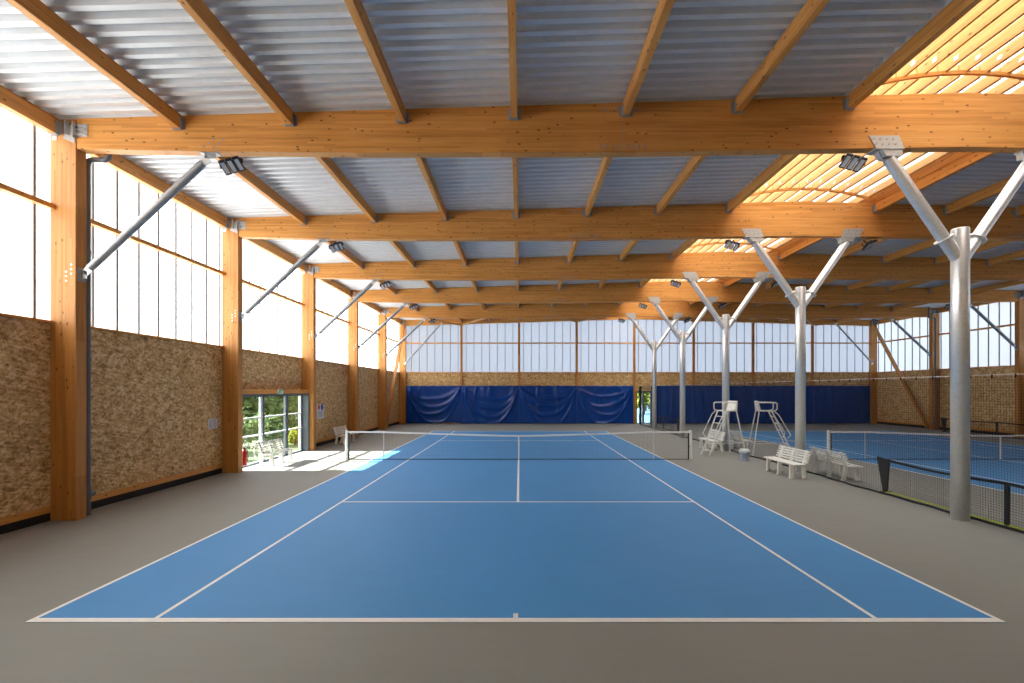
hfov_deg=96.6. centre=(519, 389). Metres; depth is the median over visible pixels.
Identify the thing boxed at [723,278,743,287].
purlin
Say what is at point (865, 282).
purlin
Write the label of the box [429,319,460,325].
strut
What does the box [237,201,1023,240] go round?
roof beam
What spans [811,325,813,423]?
post
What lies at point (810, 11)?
purlin
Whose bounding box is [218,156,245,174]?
floodlight
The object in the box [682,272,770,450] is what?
column
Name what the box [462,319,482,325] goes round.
strut
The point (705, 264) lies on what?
roof beam
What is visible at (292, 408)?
tree
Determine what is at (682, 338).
column
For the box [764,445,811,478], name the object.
bench
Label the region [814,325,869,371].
window
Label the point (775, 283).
floodlight
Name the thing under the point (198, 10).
purlin
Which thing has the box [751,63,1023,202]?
rooflight
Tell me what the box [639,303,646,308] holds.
floodlight
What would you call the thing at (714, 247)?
rooflight
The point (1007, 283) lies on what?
purlin
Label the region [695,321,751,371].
window
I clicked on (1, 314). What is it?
trim
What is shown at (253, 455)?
ground
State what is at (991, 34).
rooflight
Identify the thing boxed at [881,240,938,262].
purlin
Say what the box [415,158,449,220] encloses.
purlin
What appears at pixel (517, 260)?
purlin
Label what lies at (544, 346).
window
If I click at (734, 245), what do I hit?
floodlight
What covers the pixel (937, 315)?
timber post
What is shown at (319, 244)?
knee brace
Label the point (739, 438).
bench
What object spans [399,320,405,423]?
timber post
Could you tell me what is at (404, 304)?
knee brace
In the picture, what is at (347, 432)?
net
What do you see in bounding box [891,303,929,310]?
purlin
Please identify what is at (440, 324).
knee brace
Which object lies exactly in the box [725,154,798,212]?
purlin
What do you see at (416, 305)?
floodlight
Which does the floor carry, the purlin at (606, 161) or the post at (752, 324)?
the post at (752, 324)
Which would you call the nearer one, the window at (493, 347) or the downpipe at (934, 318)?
the downpipe at (934, 318)
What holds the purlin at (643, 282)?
attached to the roof beam at (705, 264)
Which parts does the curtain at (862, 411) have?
rail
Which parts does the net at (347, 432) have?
net post, net post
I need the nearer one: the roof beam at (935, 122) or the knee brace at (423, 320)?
the roof beam at (935, 122)
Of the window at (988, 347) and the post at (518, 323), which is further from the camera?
the post at (518, 323)
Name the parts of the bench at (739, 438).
backrest, leg frame, leg frame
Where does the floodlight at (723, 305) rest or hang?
attached to the roof beam at (629, 291)
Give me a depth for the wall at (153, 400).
11.08 m
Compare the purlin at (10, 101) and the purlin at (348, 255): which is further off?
the purlin at (348, 255)
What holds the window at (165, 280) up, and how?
in the wall at (153, 400)
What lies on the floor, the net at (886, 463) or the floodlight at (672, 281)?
the net at (886, 463)
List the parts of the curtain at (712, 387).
rail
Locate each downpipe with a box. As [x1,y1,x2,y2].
[86,154,111,515]
[928,307,936,428]
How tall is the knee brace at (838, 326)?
3.237 m
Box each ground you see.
[243,415,297,462]
[637,408,649,422]
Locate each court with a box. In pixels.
[26,431,1004,621]
[720,431,1023,494]
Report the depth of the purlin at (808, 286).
24.21 m
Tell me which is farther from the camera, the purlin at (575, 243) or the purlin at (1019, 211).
the purlin at (575, 243)
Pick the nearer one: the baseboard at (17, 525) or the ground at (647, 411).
the baseboard at (17, 525)
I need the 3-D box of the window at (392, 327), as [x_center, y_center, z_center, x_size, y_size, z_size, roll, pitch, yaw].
[-9.330,-3.394,32.660,0.200,4.087,5.220,0,0,0]
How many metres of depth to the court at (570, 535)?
7.07 m
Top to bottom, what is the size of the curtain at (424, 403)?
2.930 m
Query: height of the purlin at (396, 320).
0.332 m
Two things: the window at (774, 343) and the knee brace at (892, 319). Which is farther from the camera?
the window at (774, 343)
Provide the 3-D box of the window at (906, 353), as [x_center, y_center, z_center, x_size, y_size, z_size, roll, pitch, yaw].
[27.560,-3.394,32.660,0.200,4.087,5.220,0,0,0]
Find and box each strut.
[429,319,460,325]
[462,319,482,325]
[814,319,859,325]
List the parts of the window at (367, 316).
rail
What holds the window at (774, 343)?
in the wall at (642, 379)
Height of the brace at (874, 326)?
7.554 m
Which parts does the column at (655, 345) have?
head plate, head plate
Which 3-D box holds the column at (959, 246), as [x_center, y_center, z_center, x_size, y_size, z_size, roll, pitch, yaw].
[8.850,-1.227,9.170,3.840,7.653,0.330,0,0,0]
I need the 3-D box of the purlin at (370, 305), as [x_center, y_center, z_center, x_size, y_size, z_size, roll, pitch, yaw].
[-9.220,-5.213,27.440,0.295,0.332,4.960,0,0,0]
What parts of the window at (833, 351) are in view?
rail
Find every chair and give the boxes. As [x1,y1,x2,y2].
[700,401,744,456]
[748,401,790,454]
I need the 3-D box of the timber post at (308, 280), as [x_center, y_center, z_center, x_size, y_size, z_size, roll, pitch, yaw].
[-9.077,-1.389,19.558,0.514,7.977,0.335,0,0,0]
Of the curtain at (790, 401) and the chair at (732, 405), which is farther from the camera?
the curtain at (790, 401)
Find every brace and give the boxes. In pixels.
[78,152,221,282]
[239,239,329,320]
[314,279,378,338]
[357,303,407,349]
[386,318,426,356]
[387,324,404,427]
[404,323,441,363]
[835,323,873,364]
[872,324,928,427]
[889,318,931,356]
[970,303,1017,349]
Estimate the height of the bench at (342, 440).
0.820 m
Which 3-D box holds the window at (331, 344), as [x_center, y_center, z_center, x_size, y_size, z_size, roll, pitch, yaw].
[-9.330,-3.394,22.220,0.200,4.087,5.220,0,0,0]
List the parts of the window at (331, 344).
rail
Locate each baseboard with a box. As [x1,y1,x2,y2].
[0,422,398,534]
[877,422,1012,434]
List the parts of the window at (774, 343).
rail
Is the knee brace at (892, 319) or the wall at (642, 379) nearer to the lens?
the knee brace at (892, 319)
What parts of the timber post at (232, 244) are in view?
gusset plate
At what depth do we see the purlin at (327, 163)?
11.96 m
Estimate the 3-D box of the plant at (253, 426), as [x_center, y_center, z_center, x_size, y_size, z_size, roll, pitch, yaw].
[-12.949,1.910,21.268,1.452,1.478,2.058,0,0,22]
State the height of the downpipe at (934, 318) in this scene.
7.982 m
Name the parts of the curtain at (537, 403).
rail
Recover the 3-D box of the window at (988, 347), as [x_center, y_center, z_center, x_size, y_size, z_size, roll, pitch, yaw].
[27.560,-3.394,27.440,0.200,4.087,5.220,0,0,0]
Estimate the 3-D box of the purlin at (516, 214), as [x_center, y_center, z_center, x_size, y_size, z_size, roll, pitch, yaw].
[-0.116,-5.507,11.780,0.265,0.292,5.020,0,0,0]
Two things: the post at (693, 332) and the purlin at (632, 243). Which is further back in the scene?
the post at (693, 332)
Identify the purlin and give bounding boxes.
[0,85,61,134]
[6,0,185,129]
[87,154,229,228]
[177,0,296,126]
[216,156,307,224]
[244,239,307,271]
[315,157,378,222]
[317,279,352,296]
[326,241,364,268]
[344,0,408,123]
[359,302,381,312]
[378,280,396,294]
[387,317,401,324]
[389,241,416,267]
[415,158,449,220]
[424,281,437,293]
[444,303,452,309]
[453,241,467,265]
[471,281,478,291]
[507,0,520,119]
[512,158,520,218]
[514,241,519,264]
[515,281,519,290]
[556,281,562,289]
[566,241,578,262]
[583,157,612,216]
[597,280,606,288]
[618,240,638,261]
[619,0,674,116]
[638,279,650,287]
[654,156,705,214]
[670,239,698,259]
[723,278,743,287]
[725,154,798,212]
[731,0,829,113]
[764,279,789,288]
[778,238,824,259]
[805,280,834,289]
[823,304,843,308]
[829,239,886,259]
[836,318,858,321]
[843,0,981,110]
[846,280,880,290]
[857,304,883,309]
[872,152,995,212]
[876,318,909,324]
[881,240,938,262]
[887,281,930,291]
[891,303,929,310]
[928,281,981,293]
[933,241,1013,264]
[936,302,997,312]
[942,177,1023,214]
[970,281,1023,294]
[985,249,1023,265]
[1013,205,1023,216]
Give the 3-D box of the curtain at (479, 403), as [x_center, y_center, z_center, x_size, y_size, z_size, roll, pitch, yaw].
[-2.300,1.106,35.139,4.452,2.933,0.261,0,0,0]
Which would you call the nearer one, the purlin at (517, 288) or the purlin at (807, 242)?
the purlin at (807, 242)
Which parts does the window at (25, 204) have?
rail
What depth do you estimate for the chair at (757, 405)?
17.98 m
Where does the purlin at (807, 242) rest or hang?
attached to the roof beam at (793, 219)
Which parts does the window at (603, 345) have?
rail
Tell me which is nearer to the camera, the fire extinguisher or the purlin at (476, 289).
the fire extinguisher
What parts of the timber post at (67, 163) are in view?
gusset plate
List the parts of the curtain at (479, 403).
rail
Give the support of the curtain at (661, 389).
hanging from the post at (693, 332)
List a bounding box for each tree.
[243,396,279,424]
[266,396,297,416]
[637,392,649,413]
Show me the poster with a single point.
(320, 408)
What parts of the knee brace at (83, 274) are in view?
wall plate, beam plate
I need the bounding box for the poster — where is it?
[317,404,323,418]
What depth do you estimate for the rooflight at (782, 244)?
15.14 m
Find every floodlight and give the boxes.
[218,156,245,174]
[328,241,343,252]
[380,281,390,288]
[409,304,417,309]
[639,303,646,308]
[670,280,680,287]
[718,303,726,308]
[724,239,739,250]
[770,280,778,287]
[839,153,867,171]
[861,239,877,250]
[871,319,879,323]
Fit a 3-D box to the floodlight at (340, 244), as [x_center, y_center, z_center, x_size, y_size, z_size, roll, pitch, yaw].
[-5.802,-4.529,14.373,0.470,0.377,0.290,0,0,-12]
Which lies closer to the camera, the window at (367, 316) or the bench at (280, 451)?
the bench at (280, 451)
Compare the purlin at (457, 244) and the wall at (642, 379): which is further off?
the wall at (642, 379)
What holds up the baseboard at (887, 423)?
attached to the wall at (1004, 386)
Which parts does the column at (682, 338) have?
head plate, head plate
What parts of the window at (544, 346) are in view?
rail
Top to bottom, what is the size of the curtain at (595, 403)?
2.932 m
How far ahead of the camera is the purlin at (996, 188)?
13.32 m
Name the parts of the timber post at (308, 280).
gusset plate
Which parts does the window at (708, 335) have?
rail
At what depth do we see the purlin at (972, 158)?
12.08 m
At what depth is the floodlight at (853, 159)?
9.12 m
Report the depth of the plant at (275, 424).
23.09 m
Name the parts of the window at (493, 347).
rail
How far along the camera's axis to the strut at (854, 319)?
34.02 m
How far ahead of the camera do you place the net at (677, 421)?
28.65 m
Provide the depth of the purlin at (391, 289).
23.84 m
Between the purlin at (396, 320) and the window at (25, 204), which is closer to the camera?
the window at (25, 204)
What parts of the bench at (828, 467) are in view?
leg frame, backrest, leg frame, seat, leg frame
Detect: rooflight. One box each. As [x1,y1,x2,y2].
[649,278,722,281]
[683,239,777,281]
[689,182,870,252]
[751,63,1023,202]
[882,0,1023,84]
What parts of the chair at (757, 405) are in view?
ladder rail, ladder rail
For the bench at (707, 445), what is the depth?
19.91 m
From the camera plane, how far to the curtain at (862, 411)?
35.15 m
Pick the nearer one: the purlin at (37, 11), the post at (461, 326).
the purlin at (37, 11)
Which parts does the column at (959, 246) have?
head plate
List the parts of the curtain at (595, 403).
rail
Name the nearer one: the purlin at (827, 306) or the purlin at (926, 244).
the purlin at (926, 244)
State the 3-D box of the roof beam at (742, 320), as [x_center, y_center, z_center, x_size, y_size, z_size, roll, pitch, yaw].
[9.115,-5.433,35.297,35.870,0.973,0.175,0,0,0]
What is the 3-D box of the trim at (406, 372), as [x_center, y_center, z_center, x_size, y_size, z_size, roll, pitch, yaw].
[9.115,-1.355,35.410,36.910,0.050,0.160,0,0,0]
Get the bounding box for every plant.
[243,415,269,444]
[246,410,283,440]
[273,412,297,435]
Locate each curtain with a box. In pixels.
[406,385,460,422]
[461,385,518,422]
[519,385,576,422]
[577,385,632,422]
[651,385,695,422]
[695,385,753,422]
[754,385,813,422]
[813,385,869,422]
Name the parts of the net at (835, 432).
net post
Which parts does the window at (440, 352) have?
rail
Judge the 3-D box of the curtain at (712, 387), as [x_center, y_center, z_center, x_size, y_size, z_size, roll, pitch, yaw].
[15.800,1.105,35.173,4.492,2.930,0.194,0,0,0]
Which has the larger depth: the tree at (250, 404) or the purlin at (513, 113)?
the tree at (250, 404)
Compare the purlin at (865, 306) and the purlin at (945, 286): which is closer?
the purlin at (945, 286)
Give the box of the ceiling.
[0,0,1023,319]
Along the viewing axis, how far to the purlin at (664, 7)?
7.48 m
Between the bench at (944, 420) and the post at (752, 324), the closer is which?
the bench at (944, 420)
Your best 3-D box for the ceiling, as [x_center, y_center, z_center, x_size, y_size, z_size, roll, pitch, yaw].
[9.115,-5.668,17.049,37.610,0.606,37.698,0,0,0]
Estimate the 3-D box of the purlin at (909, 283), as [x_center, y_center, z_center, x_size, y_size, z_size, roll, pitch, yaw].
[20.038,-5.442,22.220,0.265,0.292,5.020,0,0,0]
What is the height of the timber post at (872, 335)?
7.977 m
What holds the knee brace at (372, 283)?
attached to the timber post at (308, 280)
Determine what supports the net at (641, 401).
hanging from the column at (726, 322)
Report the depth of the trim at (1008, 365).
27.78 m
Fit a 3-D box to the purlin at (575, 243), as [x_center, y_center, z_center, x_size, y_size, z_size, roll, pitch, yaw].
[2.106,-5.572,17.000,0.265,0.292,5.020,0,0,0]
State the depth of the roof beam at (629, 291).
24.73 m
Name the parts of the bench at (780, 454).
leg frame, seat, leg frame, backrest, leg frame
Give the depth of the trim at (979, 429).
29.41 m
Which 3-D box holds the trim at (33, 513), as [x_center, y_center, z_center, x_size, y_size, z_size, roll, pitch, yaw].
[-9.190,1.205,17.000,0.340,2.450,36.280,0,0,0]
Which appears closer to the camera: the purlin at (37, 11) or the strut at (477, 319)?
the purlin at (37, 11)
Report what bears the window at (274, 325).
in the wall at (153, 400)
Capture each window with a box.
[0,107,54,319]
[86,154,224,345]
[243,239,303,356]
[301,272,349,363]
[347,297,378,368]
[377,313,398,371]
[406,325,459,371]
[463,323,517,371]
[520,321,575,371]
[578,320,632,371]
[636,319,692,371]
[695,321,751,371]
[755,323,811,371]
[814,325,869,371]
[876,317,928,371]
[938,302,1014,368]
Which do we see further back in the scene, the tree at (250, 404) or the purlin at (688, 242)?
the tree at (250, 404)
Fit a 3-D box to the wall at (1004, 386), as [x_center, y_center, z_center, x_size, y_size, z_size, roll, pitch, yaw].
[27.640,0.535,17.045,0.140,3.730,36.890,0,0,0]
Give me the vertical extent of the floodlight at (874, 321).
0.377 m
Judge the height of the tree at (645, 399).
5.151 m
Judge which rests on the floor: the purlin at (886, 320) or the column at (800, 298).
the column at (800, 298)
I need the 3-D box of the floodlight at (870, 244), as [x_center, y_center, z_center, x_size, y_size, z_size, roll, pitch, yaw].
[10.998,-4.588,14.373,0.470,0.377,0.290,0,0,-12]
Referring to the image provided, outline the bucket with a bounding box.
[738,448,750,460]
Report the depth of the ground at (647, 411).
45.77 m
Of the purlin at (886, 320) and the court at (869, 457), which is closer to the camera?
the court at (869, 457)
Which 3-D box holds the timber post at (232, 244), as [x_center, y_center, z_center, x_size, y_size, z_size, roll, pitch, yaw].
[-9.077,-1.389,14.338,0.514,7.977,0.335,0,0,0]
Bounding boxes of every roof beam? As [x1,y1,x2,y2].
[72,93,1023,157]
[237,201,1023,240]
[313,252,1023,280]
[357,281,1020,303]
[385,302,932,318]
[406,317,869,325]
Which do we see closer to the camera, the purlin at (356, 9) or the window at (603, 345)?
the purlin at (356, 9)
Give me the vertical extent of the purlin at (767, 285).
0.292 m
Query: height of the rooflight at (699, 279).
0.737 m
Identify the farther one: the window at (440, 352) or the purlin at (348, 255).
the window at (440, 352)
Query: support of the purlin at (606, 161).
attached to the roof beam at (935, 122)
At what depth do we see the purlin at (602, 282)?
24.16 m
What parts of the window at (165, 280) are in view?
rail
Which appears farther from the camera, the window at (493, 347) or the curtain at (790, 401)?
the window at (493, 347)
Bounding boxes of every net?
[345,430,691,459]
[639,373,1023,532]
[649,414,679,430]
[827,430,1023,459]
[877,456,1023,529]
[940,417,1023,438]
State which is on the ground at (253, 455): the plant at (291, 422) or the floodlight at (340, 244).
the plant at (291, 422)
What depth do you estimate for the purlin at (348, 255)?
18.09 m
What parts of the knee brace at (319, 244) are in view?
wall plate, beam plate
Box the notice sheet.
[208,418,216,428]
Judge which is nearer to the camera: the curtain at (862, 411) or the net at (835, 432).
the net at (835, 432)
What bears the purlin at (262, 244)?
attached to the timber post at (308, 280)
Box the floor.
[0,423,1023,682]
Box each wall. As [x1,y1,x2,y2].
[0,316,398,517]
[406,373,868,423]
[877,366,1014,430]
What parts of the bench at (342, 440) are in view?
leg frame, backrest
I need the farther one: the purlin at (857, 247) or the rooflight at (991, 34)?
the purlin at (857, 247)
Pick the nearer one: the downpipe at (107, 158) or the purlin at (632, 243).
the downpipe at (107, 158)
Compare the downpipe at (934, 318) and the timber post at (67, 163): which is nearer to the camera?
the timber post at (67, 163)
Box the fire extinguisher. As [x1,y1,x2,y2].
[243,446,247,465]
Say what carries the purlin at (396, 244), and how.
attached to the roof beam at (705, 264)
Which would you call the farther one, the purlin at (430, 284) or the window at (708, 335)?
the window at (708, 335)
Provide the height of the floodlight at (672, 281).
0.377 m
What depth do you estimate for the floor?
4.99 m
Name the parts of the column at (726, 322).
head plate, head plate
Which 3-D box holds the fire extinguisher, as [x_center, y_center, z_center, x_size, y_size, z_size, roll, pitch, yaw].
[-9.040,2.162,14.950,0.209,0.636,0.158,0,0,0]
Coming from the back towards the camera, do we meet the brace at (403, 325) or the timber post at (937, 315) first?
the brace at (403, 325)
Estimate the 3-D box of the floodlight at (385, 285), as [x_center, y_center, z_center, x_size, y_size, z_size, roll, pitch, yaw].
[-5.802,-4.529,19.593,0.470,0.377,0.290,0,0,-12]
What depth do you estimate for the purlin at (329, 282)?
22.95 m
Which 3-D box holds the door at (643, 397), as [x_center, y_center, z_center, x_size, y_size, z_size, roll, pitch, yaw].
[9.600,1.340,35.435,1.160,2.520,0.150,0,0,0]
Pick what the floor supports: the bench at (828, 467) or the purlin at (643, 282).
the bench at (828, 467)
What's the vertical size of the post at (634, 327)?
8.060 m
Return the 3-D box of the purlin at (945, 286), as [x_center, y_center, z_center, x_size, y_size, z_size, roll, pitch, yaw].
[22.260,-5.377,22.220,0.265,0.292,5.020,0,0,0]
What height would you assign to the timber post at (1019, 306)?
7.977 m
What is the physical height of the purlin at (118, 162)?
0.332 m
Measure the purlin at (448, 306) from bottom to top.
0.292 m
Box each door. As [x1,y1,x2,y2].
[243,394,308,467]
[636,391,650,422]
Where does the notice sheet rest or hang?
attached to the wall at (153, 400)
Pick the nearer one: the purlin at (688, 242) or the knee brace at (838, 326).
the purlin at (688, 242)
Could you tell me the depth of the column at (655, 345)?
29.95 m
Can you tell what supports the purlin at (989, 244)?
attached to the roof beam at (793, 219)
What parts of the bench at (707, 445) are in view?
leg frame, seat, leg frame, leg frame, backrest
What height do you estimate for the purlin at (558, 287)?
0.292 m
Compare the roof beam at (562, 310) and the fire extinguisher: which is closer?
the fire extinguisher
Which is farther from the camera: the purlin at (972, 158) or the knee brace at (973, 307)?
the knee brace at (973, 307)
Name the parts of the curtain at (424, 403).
rail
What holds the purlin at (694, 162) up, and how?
attached to the roof beam at (935, 122)
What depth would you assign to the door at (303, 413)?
18.11 m
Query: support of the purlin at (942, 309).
attached to the timber post at (937, 315)
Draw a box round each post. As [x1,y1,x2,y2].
[50,119,85,520]
[222,218,242,472]
[302,264,315,450]
[348,291,358,437]
[378,308,386,429]
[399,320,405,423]
[460,324,462,423]
[518,323,519,423]
[575,321,577,423]
[633,319,635,423]
[692,321,694,423]
[751,323,754,423]
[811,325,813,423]
[869,320,876,423]
[929,308,939,429]
[1015,291,1023,437]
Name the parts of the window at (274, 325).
rail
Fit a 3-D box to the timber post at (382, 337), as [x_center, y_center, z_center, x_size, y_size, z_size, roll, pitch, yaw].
[-9.077,-1.389,29.997,0.514,7.977,0.335,0,0,0]
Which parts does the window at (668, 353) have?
rail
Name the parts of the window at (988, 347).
rail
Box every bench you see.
[255,438,293,465]
[333,425,355,444]
[699,429,725,450]
[730,430,750,449]
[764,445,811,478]
[809,446,863,480]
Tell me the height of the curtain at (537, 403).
2.932 m
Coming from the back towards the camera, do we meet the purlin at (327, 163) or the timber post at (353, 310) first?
the timber post at (353, 310)
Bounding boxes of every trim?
[0,313,399,372]
[0,389,398,525]
[406,372,868,372]
[877,365,1014,372]
[877,420,1012,432]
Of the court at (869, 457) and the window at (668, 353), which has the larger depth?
the window at (668, 353)
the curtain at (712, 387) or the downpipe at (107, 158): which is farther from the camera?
the curtain at (712, 387)
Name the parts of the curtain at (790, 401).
rail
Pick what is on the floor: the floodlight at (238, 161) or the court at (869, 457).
the court at (869, 457)
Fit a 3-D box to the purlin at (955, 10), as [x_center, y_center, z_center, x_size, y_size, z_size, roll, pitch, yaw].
[6.550,-5.703,6.560,0.265,0.292,5.020,0,0,0]
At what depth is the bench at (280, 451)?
16.14 m
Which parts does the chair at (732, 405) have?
ladder rail, ladder rail, handrail, backrest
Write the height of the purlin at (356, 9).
0.292 m
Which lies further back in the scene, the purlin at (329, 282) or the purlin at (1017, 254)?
the purlin at (329, 282)
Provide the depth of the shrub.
21.95 m
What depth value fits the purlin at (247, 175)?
12.27 m
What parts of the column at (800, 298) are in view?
head plate, head plate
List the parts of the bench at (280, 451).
leg frame, backrest, leg frame, seat, leg frame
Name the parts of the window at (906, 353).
rail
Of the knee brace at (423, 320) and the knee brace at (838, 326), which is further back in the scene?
the knee brace at (838, 326)
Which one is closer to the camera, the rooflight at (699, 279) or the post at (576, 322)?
the rooflight at (699, 279)
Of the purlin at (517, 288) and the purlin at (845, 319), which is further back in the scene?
the purlin at (845, 319)
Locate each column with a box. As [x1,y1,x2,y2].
[626,313,683,429]
[648,297,717,437]
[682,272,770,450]
[741,229,863,472]
[866,135,1023,520]
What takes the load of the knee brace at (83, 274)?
attached to the timber post at (67, 163)
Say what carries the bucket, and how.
on the floor
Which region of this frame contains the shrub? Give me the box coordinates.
[288,426,297,444]

